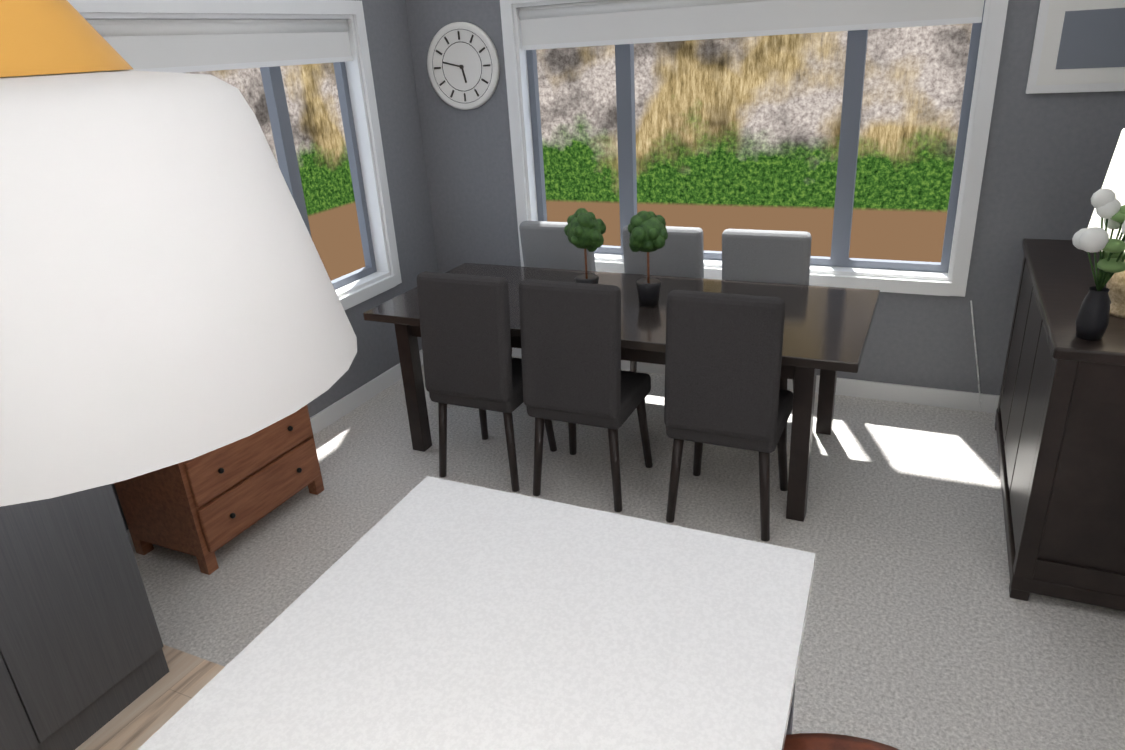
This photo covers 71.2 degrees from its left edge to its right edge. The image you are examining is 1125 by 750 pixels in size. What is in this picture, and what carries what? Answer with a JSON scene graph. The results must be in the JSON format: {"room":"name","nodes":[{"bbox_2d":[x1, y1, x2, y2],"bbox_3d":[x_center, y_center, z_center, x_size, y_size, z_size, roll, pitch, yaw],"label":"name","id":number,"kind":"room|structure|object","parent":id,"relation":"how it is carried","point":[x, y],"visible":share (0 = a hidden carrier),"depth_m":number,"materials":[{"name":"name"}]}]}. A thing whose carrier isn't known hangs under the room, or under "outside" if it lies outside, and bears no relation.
{"room":"dining room","nodes":[
{"label":"dining room","id":0,"kind":"room"},
{"bbox_2d":[75,644,223,749],"bbox_3d":[-1.815,1.746,1.114,1.957,0.008,3.775,7,25,24],"label":"floor","id":1,"kind":"structure","parent":0,"point":[140,721],"depth_m":2.60,"materials":[{"name":"beige wood"}]},
{"bbox_2d":[0,484,169,749],"bbox_3d":[-1.954,0.036,2.063,0.838,2.428,0.859,7,25,24],"label":"pantry cabinet","id":2,"kind":"object","parent":1,"relation":"on","point":[82,658],"visible":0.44,"depth_m":2.36,"materials":[{"name":"grey wood"}]},
{"bbox_2d":[111,0,437,529],"bbox_3d":[-3.049,0.626,0.823,0.300,2.430,10.350,7,25,24],"label":"wall","id":3,"kind":"structure","parent":0,"point":[391,60],"depth_m":4.80,"materials":[{"name":"grey paint"}]},
{"bbox_2d":[67,0,401,310],"bbox_3d":[-1.528,-0.984,3.911,0.180,1.615,1.880,7,25,24],"label":"window","id":4,"kind":"structure","parent":3,"relation":"in","point":[268,38],"depth_m":4.03,"materials":[{"name":"white"}]},
{"bbox_2d":[126,349,422,550],"bbox_3d":[-1.451,0.333,4.287,0.015,0.100,3.000,7,25,24],"label":"baseboard","id":5,"kind":"structure","parent":3,"relation":"attached to","point":[359,396],"depth_m":4.69,"materials":[{"name":"white wood"}]},
{"bbox_2d":[133,356,1124,749],"bbox_3d":[0.378,2.213,-0.190,7.400,0.100,10.350,7,25,24],"label":"floor carpet","id":6,"kind":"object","parent":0,"point":[923,630],"depth_m":3.23,"materials":[{"name":"grey carpet"}]},
{"bbox_2d":[114,405,323,574],"bbox_3d":[-1.520,0.211,3.427,0.482,1.000,0.750,7,25,24],"label":"dresser","id":7,"kind":"object","parent":6,"relation":"on","point":[203,508],"visible":0.4,"depth_m":3.29,"materials":[{"name":"red wood"}]},
{"bbox_2d":[138,476,815,749],"bbox_3d":[-0.455,1.206,0.693,1.128,1.165,3.030,7,25,24],"label":"kitchen island","id":8,"kind":"object","parent":6,"relation":"on","point":[429,613],"visible":1,"depth_m":1.45,"materials":[{"name":"grey stone"}]},
{"bbox_2d":[417,272,556,491],"bbox_3d":[-0.353,-0.024,3.777,0.450,1.031,0.475,7,25,24],"label":"dining chair","id":9,"kind":"object","parent":6,"relation":"on","point":[469,361],"visible":0.81,"depth_m":3.52,"materials":[{"name":"grey fabric"}]},
{"bbox_2d":[511,221,595,356],"bbox_3d":[-0.080,-0.356,4.563,0.450,1.001,0.475,7,25,24],"label":"dining chair","id":10,"kind":"object","parent":6,"relation":"on","point":[545,244],"visible":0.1,"depth_m":4.53,"materials":[{"name":"fabric"}]},
{"bbox_2d":[519,279,652,511],"bbox_3d":[0.119,0.036,3.565,0.450,1.031,0.475,7,25,24],"label":"dining chair","id":11,"kind":"object","parent":6,"relation":"on","point":[573,374],"visible":1,"depth_m":3.31,"materials":[{"name":"grey fabric"}]},
{"bbox_2d":[363,263,879,521],"bbox_3d":[0.287,-0.009,3.991,2.330,0.760,0.980,7,25,24],"label":"dining table","id":12,"kind":"object","parent":6,"relation":"on","point":[826,331],"visible":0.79,"depth_m":3.66,"materials":[{"name":"brown wood"}]},
{"bbox_2d":[564,208,605,283],"bbox_3d":[0.109,-0.583,3.815,0.211,0.451,0.180,7,25,24],"label":"potted plant","id":13,"kind":"object","parent":12,"relation":"on","point":[584,229],"visible":0.94,"depth_m":3.73,"materials":[{"name":"green plant"}]},
{"bbox_2d":[628,211,667,306],"bbox_3d":[0.407,-0.546,3.684,0.192,0.451,0.205,7,25,24],"label":"potted plant","id":14,"kind":"object","parent":12,"relation":"on","point":[647,231],"visible":1,"depth_m":3.60,"materials":[{"name":"green plant"}]},
{"bbox_2d":[622,225,703,371],"bbox_3d":[0.500,-0.283,4.303,0.450,1.001,0.475,7,25,24],"label":"dining chair","id":15,"kind":"object","parent":6,"relation":"on","point":[680,253],"visible":0.17,"depth_m":4.25,"materials":[{"name":"fabric"}]},
{"bbox_2d":[664,290,792,540],"bbox_3d":[0.708,0.110,3.301,0.450,1.031,0.475,7,25,24],"label":"dining chair","id":16,"kind":"object","parent":6,"relation":"on","point":[723,356],"visible":1,"depth_m":3.05,"materials":[{"name":"grey fabric"}]},
{"bbox_2d":[722,229,811,442],"bbox_3d":[1.004,-0.219,4.078,0.450,1.001,0.475,7,25,24],"label":"dining chair","id":17,"kind":"object","parent":6,"relation":"on","point":[770,256],"visible":0.21,"depth_m":4.03,"materials":[{"name":"fabric"}]},
{"bbox_2d":[784,733,898,749],"bbox_3d":[0.363,1.042,1.269,0.500,0.928,0.500,7,25,23],"label":"bar stool","id":18,"kind":"object","parent":6,"relation":"on","point":[813,741],"visible":0.74,"depth_m":1.31,"materials":[{"name":"wood"}]},
{"bbox_2d":[995,238,1124,610],"bbox_3d":[2.130,0.115,3.147,0.555,0.973,1.490,7,25,24],"label":"sideboard","id":19,"kind":"object","parent":6,"relation":"on","point":[1060,421],"visible":1,"depth_m":2.68,"materials":[{"name":"brown wood"}]},
{"bbox_2d":[1072,188,1124,340],"bbox_3d":[1.686,-0.333,2.412,0.230,0.471,0.214,7,25,24],"label":"flowers","id":20,"kind":"object","parent":19,"relation":"on","point":[1092,321],"visible":1,"depth_m":2.40,"materials":[{"name":"white plant"}]},
{"bbox_2d":[1088,128,1124,317],"bbox_3d":[1.919,-0.489,2.575,0.340,0.604,0.340,7,25,24],"label":"table lamp","id":21,"kind":"object","parent":19,"relation":"on","point":[1114,181],"visible":0.54,"depth_m":2.55,"materials":[{"name":"white fabric"},{"name":"stone"}]},
{"bbox_2d":[405,0,1124,394],"bbox_3d":[2.432,-0.926,3.695,7.550,2.430,0.150,7,25,24],"label":"wall","id":22,"kind":"structure","parent":0,"point":[1047,160],"depth_m":4.11,"materials":[{"name":"grey paint"}]},
{"bbox_2d":[427,22,499,109],"bbox_3d":[-0.599,-1.844,4.698,0.490,0.490,0.034,7,25,24],"label":"wall clock","id":23,"kind":"object","parent":22,"relation":"attached to","point":[463,66],"visible":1,"depth_m":4.69,"materials":[{"name":"white plastic"}]},
{"bbox_2d":[500,0,1008,296],"bbox_3d":[0.881,-1.312,4.286,2.560,1.600,0.180,7,25,24],"label":"window","id":24,"kind":"structure","parent":22,"relation":"in","point":[623,26],"depth_m":4.13,"materials":[{"name":"white"}]},
{"bbox_2d":[512,348,999,413],"bbox_3d":[0.982,-0.010,4.742,3.979,0.100,0.015,7,25,24],"label":"baseboard","id":25,"kind":"structure","parent":22,"relation":"attached to","point":[936,397],"depth_m":4.33,"materials":[{"name":"white wood"}]},
{"bbox_2d":[970,300,982,410],"bbox_3d":[2.158,-0.095,4.093,0.138,0.603,0.007,7,25,24],"label":"cord","id":26,"kind":"object","parent":22,"relation":"attached to","point":[976,356],"visible":1,"depth_m":4.09,"materials":[{"name":"white plastic"}]},
{"bbox_2d":[1026,0,1124,93],"bbox_3d":[2.309,-1.458,3.407,0.460,0.435,0.028,7,25,24],"label":"picture frame","id":27,"kind":"object","parent":22,"relation":"attached to","point":[1078,45],"visible":1,"depth_m":3.43,"materials":[{"name":"white"}]},
{"bbox_3d":[0.232,-0.115,-1.171,7.400,0.100,10.350,7,25,24],"label":"ceiling","id":28,"kind":"structure","parent":0,"visible":0},
{"bbox_2d":[0,0,356,506],"bbox_3d":[-0.285,-0.300,0.330,0.288,0.658,0.288,7,25,24],"label":"pendant light","id":29,"kind":"object","parent":28,"relation":"hanging from","point":[168,296],"visible":1,"depth_m":0.35,"materials":[{"name":"white metal"},{"name":"gold metal"}]},
{"label":"outside","id":30,"kind":"structure","parent":0,"visible":0},
{"bbox_2d":[187,23,971,280],"bbox_3d":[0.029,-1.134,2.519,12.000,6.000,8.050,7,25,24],"label":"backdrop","id":31,"kind":"structure","parent":30,"point":[738,133],"depth_m":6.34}
]}

